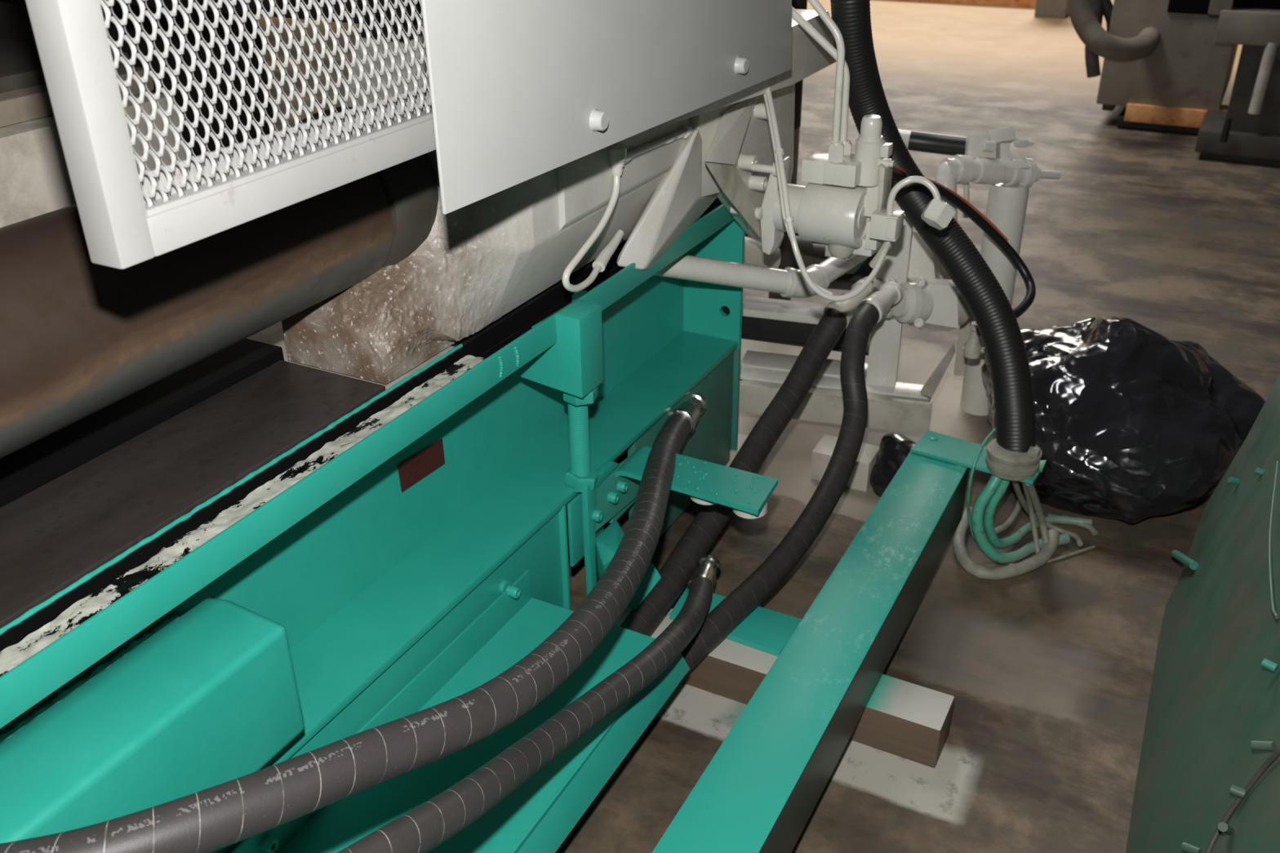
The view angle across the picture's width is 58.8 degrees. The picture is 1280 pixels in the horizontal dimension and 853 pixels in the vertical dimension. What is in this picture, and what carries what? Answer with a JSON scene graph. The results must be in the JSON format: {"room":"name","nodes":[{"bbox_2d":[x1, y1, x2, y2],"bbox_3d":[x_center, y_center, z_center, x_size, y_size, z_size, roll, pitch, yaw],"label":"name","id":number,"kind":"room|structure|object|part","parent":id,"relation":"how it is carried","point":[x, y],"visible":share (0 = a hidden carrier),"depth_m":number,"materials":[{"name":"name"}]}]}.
{"room":"industrial hall","nodes":[
{"label":"industrial hall","id":0,"kind":"room"},
{"bbox_2d":[258,0,1279,852],"bbox_3d":[2.455,-2.894,8.535,24.000,0.001,26.000,13,31,25],"label":"floor","id":1,"kind":"structure","parent":0,"point":[1047,669],"depth_m":2.70,"materials":[{"name":"concrete"}]},
{"bbox_2d":[0,0,423,157],"bbox_3d":[-1.190,-0.474,1.553,1.600,2.400,2.900,13,31,25],"label":"machine housing","id":2,"kind":"object","parent":1,"relation":"on","point":[15,19],"visible":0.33,"depth_m":2.42,"materials":[{"name":"black metal"}]},
{"bbox_2d":[0,197,745,852],"bbox_3d":[-0.378,0.214,2.007,0.348,0.740,2.285,13,31,25],"label":"frame","id":3,"kind":"object","parent":1,"relation":"on","point":[376,549],"visible":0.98,"depth_m":1.95,"materials":[{"name":"teal paint"}]},
{"bbox_2d":[0,597,304,844],"bbox_3d":[-0.714,0.471,1.240,0.197,0.195,0.762,13,31,25],"label":"box","id":4,"kind":"object","parent":3,"relation":"attached to","point":[205,699],"visible":1,"depth_m":1.34,"materials":[{"name":"teal paint"}]},
{"bbox_2d":[0,391,706,852],"bbox_3d":[-0.123,0.205,1.792,0.307,0.436,1.852,11,30,21],"label":"hose","id":5,"kind":"object","parent":3,"relation":"attached to","point":[220,816],"visible":1,"depth_m":1.24,"materials":[{"name":"black rubber"}]},
{"bbox_2d":[0,198,716,652],"bbox_3d":[-0.585,-0.135,1.906,0.558,0.075,2.230,13,31,25],"label":"slide rail","id":6,"kind":"object","parent":3,"relation":"on","point":[36,464],"visible":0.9,"depth_m":1.60,"materials":[{"name":"black metal"}]},
{"bbox_2d":[0,37,186,227],"bbox_3d":[-1.180,-0.169,1.454,0.530,0.455,1.100,13,31,25],"label":"block","id":7,"kind":"object","parent":6,"relation":"on","point":[35,180],"visible":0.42,"depth_m":1.54,"materials":[{"name":"grey paint"}]},
{"bbox_2d":[0,360,385,628],"bbox_3d":[-0.720,0.138,1.366,0.211,0.010,1.034,13,31,25],"label":"conveyor belt","id":8,"kind":"object","parent":6,"relation":"on","point":[60,531],"visible":1,"depth_m":1.49,"materials":[{"name":"black rubber"}]},
{"bbox_3d":[-0.488,0.596,1.713,0.020,0.346,1.403,13,31,25],"label":"plate","id":9,"kind":"part","parent":3,"relation":"part of","materials":[{"name":"teal paint"}]},
{"bbox_2d":[231,569,689,852],"bbox_3d":[-0.359,0.609,1.568,0.341,0.141,1.287,13,31,25],"label":"metal beam","id":10,"kind":"structure","parent":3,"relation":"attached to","point":[538,816],"depth_m":1.78,"materials":[{"name":"teal metal"}]},
{"bbox_2d":[337,554,720,852],"bbox_3d":[-0.095,0.405,1.663,0.139,0.517,1.429,11,30,21],"label":"hose","id":11,"kind":"object","parent":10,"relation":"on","point":[427,826],"visible":1,"depth_m":1.47,"materials":[{"name":"black rubber"}]},
{"bbox_2d":[498,579,511,594],"bbox_3d":[-0.243,0.289,2.046,0.012,0.030,0.030,13,31,25],"label":"washer","id":12,"kind":"object","parent":3,"relation":"attached to","point":[505,587],"depth_m":2.03,"materials":[{"name":"teal paint"}]},
{"bbox_2d":[281,8,836,384],"bbox_3d":[-0.055,-0.650,2.133,0.410,1.004,1.423,13,31,25],"label":"carriage","id":13,"kind":"object","parent":3,"relation":"on","point":[479,261],"visible":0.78,"depth_m":1.88,"materials":[{"name":"metal"}]},
{"bbox_2d":[0,106,438,458],"bbox_3d":[-0.720,-0.115,1.325,0.268,0.268,1.282,13,31,25],"label":"cylinder","id":14,"kind":"object","parent":13,"relation":"attached to","point":[79,336],"visible":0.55,"depth_m":1.37,"materials":[{"name":"metal"}]},
{"bbox_2d":[562,142,626,292],"bbox_3d":[-0.082,-0.362,1.968,0.044,0.217,0.253,13,31,25],"label":"grease line","id":15,"kind":"object","parent":13,"relation":"attached to","point":[617,152],"visible":1,"depth_m":1.98,"materials":[{"name":"grey paint"}]},
{"bbox_2d":[421,0,791,213],"bbox_3d":[0.024,-0.674,1.644,0.046,0.496,1.108,13,31,25],"label":"sheet","id":16,"kind":"object","parent":13,"relation":"attached to","point":[521,91],"visible":1,"depth_m":1.49,"materials":[{"name":"white paint"}]},
{"bbox_2d":[25,0,435,269],"bbox_3d":[-0.323,-0.504,1.097,0.040,0.537,0.612,13,31,25],"label":"guard","id":17,"kind":"object","parent":16,"relation":"attached to","point":[129,218],"visible":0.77,"depth_m":1.05,"materials":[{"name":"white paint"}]},
{"bbox_3d":[-0.025,-0.555,2.056,0.047,0.279,0.520,13,31,25],"label":"raised panel","id":18,"kind":"part","parent":13,"relation":"part of","materials":[{"name":"metal"}]},
{"bbox_3d":[0.232,-0.565,2.530,0.030,0.472,0.547,13,31,25],"label":"bracket plate","id":19,"kind":"part","parent":13,"relation":"part of","materials":[{"name":"grey paint"}]},
{"bbox_2d":[763,85,892,301],"bbox_3d":[0.327,-0.457,2.229,0.309,0.360,0.256,13,31,25],"label":"cable","id":20,"kind":"object","parent":13,"relation":"hanging from","point":[877,261],"visible":1,"depth_m":2.20,"materials":[{"name":"grey paint"}]},
{"bbox_2d":[730,114,955,259],"bbox_3d":[0.428,-0.492,2.369,0.480,0.310,0.147,13,31,25],"label":"pump","id":21,"kind":"object","parent":13,"relation":"attached to","point":[846,203],"visible":0.98,"depth_m":2.35,"materials":[{"name":"grey paint"}]},
{"bbox_2d":[791,6,849,140],"bbox_3d":[0.346,-0.734,2.328,0.183,0.296,0.016,13,31,25],"label":"tube","id":22,"kind":"object","parent":21,"relation":"attached to","point":[804,24],"visible":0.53,"depth_m":2.29,"materials":[{"name":"grey paint"}]},
{"bbox_3d":[0.387,-0.455,2.416,0.182,0.127,0.127,13,31,25],"label":"motor","id":23,"kind":"part","parent":21,"relation":"part of","materials":[{"name":"grey paint"}]},
{"bbox_2d":[807,0,844,142],"bbox_3d":[0.344,-0.732,2.253,0.132,0.339,0.016,13,31,25],"label":"tube","id":24,"kind":"object","parent":21,"relation":"attached to","point":[815,4],"visible":1,"depth_m":2.23,"materials":[{"name":"grey paint"}]},
{"bbox_2d":[892,168,1035,336],"bbox_3d":[0.734,-0.445,2.671,0.573,0.454,0.204,-16,32,-26],"label":"cable","id":25,"kind":"object","parent":21,"relation":"attached to","point":[944,193],"visible":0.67,"depth_m":2.80,"materials":[{"name":"black rubber"}]},
{"bbox_2d":[893,165,1008,240],"bbox_3d":[0.699,-0.523,2.656,0.541,0.301,0.088,-24,36,-37],"label":"cable","id":26,"kind":"object","parent":25,"relation":"attached to","point":[894,166],"visible":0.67,"depth_m":2.78,"materials":[{"name":"orange plastic"}]},
{"bbox_2d":[567,446,777,609],"bbox_3d":[0.083,0.220,2.288,0.347,0.296,0.298,13,31,25],"label":"bracket","id":27,"kind":"object","parent":3,"relation":"attached to","point":[706,483],"visible":0.91,"depth_m":2.24,"materials":[{"name":"teal metal"}]},
{"bbox_3d":[-0.108,0.189,2.275,0.008,0.145,0.125,13,31,25],"label":"plate","id":28,"kind":"part","parent":27,"relation":"part of","materials":[{"name":"teal paint"}]},
{"bbox_3d":[-0.076,0.209,2.292,0.013,0.277,0.129,13,31,25],"label":"upright plate","id":29,"kind":"part","parent":27,"relation":"part of","materials":[{"name":"teal paint"}]},
{"bbox_3d":[-0.040,0.122,2.329,0.012,0.117,0.267,13,31,25],"label":"bolt plate","id":30,"kind":"part","parent":27,"relation":"part of","materials":[{"name":"teal paint"}]},
{"bbox_3d":[-0.025,0.311,2.276,0.112,0.099,0.076,23,36,37],"label":"plate","id":31,"kind":"part","parent":27,"relation":"part of","materials":[{"name":"teal paint"}]},
{"bbox_3d":[0.105,0.051,2.695,0.020,0.326,0.523,13,31,25],"label":"plate","id":32,"kind":"part","parent":3,"relation":"part of","materials":[{"name":"teal paint"}]},
{"bbox_3d":[0.172,-0.386,2.760,0.168,0.395,0.014,13,31,25],"label":"plate","id":33,"kind":"part","parent":3,"relation":"part of","materials":[{"name":"teal paint"}]},
{"bbox_3d":[0.176,-0.070,2.930,0.168,0.327,0.012,13,31,25],"label":"plate","id":34,"kind":"part","parent":3,"relation":"part of","materials":[{"name":"teal paint"}]},
{"bbox_2d":[653,248,878,297],"bbox_3d":[0.350,-0.402,2.688,0.812,0.177,0.195,-20,34,-32],"label":"drain pipe","id":35,"kind":"object","parent":3,"relation":"attached to","point":[789,282],"visible":0.82,"depth_m":2.59,"materials":[{"name":"grey metal"}]},
{"bbox_2d":[743,231,878,290],"bbox_3d":[0.359,-0.469,3.131,0.525,0.402,0.875,13,31,25],"label":"pipe","id":36,"kind":"object","parent":3,"relation":"attached to","point":[811,252],"visible":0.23,"depth_m":2.98,"materials":[{"name":"grey metal"}]},
{"bbox_2d":[614,608,954,768],"bbox_3d":[0.240,0.476,2.189,0.699,0.090,0.101,13,31,25],"label":"timber packer","id":37,"kind":"object","parent":1,"relation":"on","point":[912,722],"visible":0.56,"depth_m":2.06,"materials":[{"name":"wood"}]},
{"bbox_2d":[669,587,802,656],"bbox_3d":[0.186,0.384,2.252,0.254,0.012,0.115,13,31,25],"label":"plate","id":38,"kind":"object","parent":37,"relation":"on","point":[766,630],"visible":0.42,"depth_m":2.22,"materials":[{"name":"teal paint"}]},
{"bbox_2d":[652,431,1046,852],"bbox_3d":[0.254,0.576,1.732,0.283,0.162,2.243,13,31,25],"label":"support beam","id":39,"kind":"structure","parent":37,"relation":"on","point":[759,791],"depth_m":1.92,"materials":[{"name":"teal metal"}]},
{"bbox_2d":[830,0,1042,480],"bbox_3d":[0.657,-0.593,2.353,0.227,1.311,0.636,-25,36,-37],"label":"conduit","id":40,"kind":"object","parent":39,"relation":"on","point":[1014,455],"visible":0.85,"depth_m":2.45,"materials":[{"name":"black plastic"}]},
{"bbox_2d":[971,474,1070,564],"bbox_3d":[0.862,0.193,2.534,0.278,0.245,0.053,-10,30,-17],"label":"power cable","id":41,"kind":"object","parent":39,"relation":"hanging from","point":[990,488],"visible":0.91,"depth_m":2.51,"materials":[{"name":"teal rubber"}]},
{"bbox_2d":[1022,482,1039,554],"bbox_3d":[0.863,0.194,2.539,0.112,0.234,0.052,-16,32,-26],"label":"cable","id":42,"kind":"object","parent":39,"relation":"hanging from","point":[1030,508],"visible":0.81,"depth_m":2.59,"materials":[{"name":"grey rubber"}]},
{"bbox_2d":[1024,483,1049,544],"bbox_3d":[0.889,0.199,2.530,0.050,0.238,0.148,23,36,37],"label":"cable","id":43,"kind":"object","parent":39,"relation":"hanging from","point":[1032,491],"visible":0.96,"depth_m":2.56,"materials":[{"name":"grey rubber"}]},
{"bbox_2d":[768,0,807,300],"bbox_3d":[0.468,-1.052,3.548,0.064,1.500,0.060,13,31,25],"label":"post","id":44,"kind":"object","parent":1,"relation":"on","point":[796,4],"visible":0.16,"depth_m":3.58,"materials":[{"name":"black metal"}]},
{"bbox_3d":[0.464,-1.330,3.399,0.064,0.870,0.060,13,31,25],"label":"post","id":45,"kind":"part","parent":44,"relation":"part of","materials":[{"name":"black metal"}]},
{"bbox_2d":[724,207,986,492],"bbox_3d":[0.567,-0.252,2.960,0.674,0.640,0.570,2,28,4],"label":"stand","id":46,"kind":"object","parent":1,"relation":"on","point":[928,301],"visible":0.55,"depth_m":2.95,"materials":[{"name":"grey paint"}]},
{"bbox_2d":[619,280,875,636],"bbox_3d":[0.232,0.058,2.485,0.103,0.447,1.142,17,33,29],"label":"hose","id":47,"kind":"object","parent":46,"relation":"attached to","point":[680,566],"visible":0.76,"depth_m":2.54,"materials":[{"name":"black rubber"}]},
{"bbox_3d":[0.481,-0.306,3.085,0.419,0.020,0.100,8,29,16],"label":"rail","id":48,"kind":"part","parent":46,"relation":"part of","materials":[{"name":"grey metal"}]},
{"bbox_2d":[680,280,902,673],"bbox_3d":[0.299,0.117,2.358,0.144,0.468,1.259,16,33,29],"label":"hose","id":49,"kind":"object","parent":46,"relation":"attached to","point":[752,592],"visible":0.8,"depth_m":2.44,"materials":[{"name":"black rubber"}]},
{"bbox_3d":[0.460,-0.149,3.120,0.359,0.050,0.100,7,29,15],"label":"rail","id":50,"kind":"part","parent":46,"relation":"part of","materials":[{"name":"grey metal"}]},
{"bbox_3d":[0.494,-0.243,3.149,0.429,0.008,0.120,9,30,18],"label":"rail","id":51,"kind":"part","parent":46,"relation":"part of","materials":[{"name":"black metal"}]},
{"bbox_3d":[0.764,-0.144,2.907,0.029,0.074,0.198,15,32,27],"label":"brace plate","id":52,"kind":"part","parent":46,"relation":"part of","materials":[{"name":"grey paint"}]},
{"bbox_3d":[0.831,-0.444,3.075,0.086,0.228,0.159,-3,28,-4],"label":"motor","id":53,"kind":"part","parent":46,"relation":"part of","materials":[{"name":"grey paint"}]},
{"bbox_3d":[0.903,-0.280,3.153,0.030,0.300,0.020,7,29,14],"label":"upright plate","id":54,"kind":"part","parent":46,"relation":"part of","materials":[{"name":"grey paint"}]},
{"bbox_2d":[869,432,916,497],"bbox_3d":[0.673,0.097,2.830,0.191,0.137,0.174,13,31,25],"label":"bag","id":55,"kind":"object","parent":1,"relation":"on","point":[894,447],"visible":0.44,"depth_m":2.81,"materials":[{"name":"black plastic"}]},
{"bbox_2d":[902,0,1036,8],"bbox_3d":[2.770,-3.931,10.390,1.699,0.102,0.250,13,31,25],"label":"floor timber","id":56,"kind":"structure","parent":1,"relation":"on","point":[1020,3],"depth_m":10.09,"materials":[{"name":"orange wood"}]},
{"bbox_2d":[960,182,1029,415],"bbox_3d":[0.964,-0.344,3.105,0.100,0.656,0.100,13,31,25],"label":"pipe","id":57,"kind":"object","parent":1,"relation":"on","point":[1006,205],"visible":0.51,"depth_m":3.00,"materials":[{"name":"grey metal"}]},
{"bbox_2d":[934,125,1061,222],"bbox_3d":[0.905,-0.637,2.930,0.395,0.256,0.138,-15,31,-25],"label":"valve","id":58,"kind":"object","parent":57,"relation":"on","point":[969,167],"visible":0.66,"depth_m":2.88,"materials":[{"name":"grey paint"}]},
{"bbox_2d":[897,128,966,155],"bbox_3d":[0.768,-0.768,3.069,0.267,0.057,0.058,12,31,22],"label":"hose","id":59,"kind":"object","parent":58,"relation":"attached to","point":[926,142],"visible":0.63,"depth_m":3.04,"materials":[{"name":"black rubber"}]},
{"bbox_3d":[0.891,-0.729,2.917,0.153,0.082,0.074,-12,30,-20],"label":"lever","id":60,"kind":"part","parent":58,"relation":"part of","materials":[{"name":"grey paint"}]},
{"bbox_2d":[951,506,1059,580],"bbox_3d":[0.826,0.275,2.601,0.232,0.043,0.255,13,31,25],"label":"cable","id":61,"kind":"object","parent":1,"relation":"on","point":[1048,549],"visible":0.91,"depth_m":2.55,"materials":[{"name":"grey rubber"}]},
{"bbox_2d":[994,498,1022,533],"bbox_3d":[0.886,0.217,2.721,0.028,0.023,0.164,20,34,33],"label":"cable","id":62,"kind":"object","parent":1,"relation":"on","point":[1012,517],"visible":0.91,"depth_m":2.71,"materials":[{"name":"grey rubber"}]},
{"bbox_2d":[966,428,1094,564],"bbox_3d":[0.879,0.159,2.537,0.340,0.304,0.109,-1,28,-1],"label":"earth wire","id":63,"kind":"object","parent":1,"relation":"on","point":[993,430],"visible":0.79,"depth_m":2.50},
{"bbox_2d":[983,479,1092,548],"bbox_3d":[0.908,0.160,2.599,0.340,0.237,0.079,-15,31,-24],"label":"power cable","id":64,"kind":"object","parent":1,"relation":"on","point":[990,508],"visible":0.9,"depth_m":2.58,"materials":[{"name":"teal rubber"}]},
{"bbox_2d":[1011,480,1083,546],"bbox_3d":[0.904,0.168,2.590,0.236,0.237,0.103,-9,29,-15],"label":"cable","id":65,"kind":"object","parent":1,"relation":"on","point":[1015,484],"visible":0.65,"depth_m":2.63,"materials":[{"name":"grey rubber"}]},
{"bbox_2d":[1034,0,1069,17],"bbox_3d":[3.476,-3.641,9.489,0.250,0.390,0.300,13,31,25],"label":"post","id":66,"kind":"object","parent":1,"relation":"on","point":[1043,8],"visible":0.8,"depth_m":9.43,"materials":[{"name":"paint"}]},
{"bbox_2d":[1047,513,1097,535],"bbox_3d":[1.028,0.230,2.698,0.121,0.017,0.031,19,34,32],"label":"cable","id":67,"kind":"object","parent":1,"relation":"on","point":[1091,528],"visible":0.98,"depth_m":2.67,"materials":[{"name":"grey rubber"}]},
{"bbox_2d":[981,315,1266,524],"bbox_3d":[1.209,-0.076,2.868,0.689,0.393,0.742,13,31,25],"label":"bag","id":68,"kind":"object","parent":1,"relation":"on","point":[1134,424],"visible":0.73,"depth_m":2.67,"materials":[{"name":"black plastic"}]},
{"bbox_2d":[1066,0,1279,168],"bbox_3d":[2.955,-2.195,5.851,1.316,1.318,1.587,13,31,25],"label":"machine","id":69,"kind":"object","parent":1,"relation":"on","point":[1170,63],"visible":1,"depth_m":5.74,"materials":[{"name":"paint"}]},
{"bbox_3d":[3.059,-1.430,5.588,0.553,0.106,0.500,13,31,25],"label":"foot plate","id":70,"kind":"part","parent":69,"relation":"part of","materials":[{"name":"grey metal"}]},
{"bbox_3d":[3.082,-1.354,5.610,0.536,0.062,0.450,13,31,25],"label":"foot shadow plate","id":71,"kind":"part","parent":69,"relation":"part of","materials":[{"name":"black metal"}]},
{"bbox_3d":[2.889,-1.615,5.269,0.058,0.321,0.051,13,31,25],"label":"rod","id":72,"kind":"part","parent":69,"relation":"part of","materials":[{"name":"grey paint"}]},
{"bbox_2d":[1125,375,1279,852],"bbox_3d":[1.022,0.290,1.852,0.299,0.852,1.819,13,31,25],"label":"machine housing","id":73,"kind":"object","parent":1,"relation":"on","point":[1208,777],"visible":1,"depth_m":1.84,"materials":[{"name":"green paint"}]}
]}

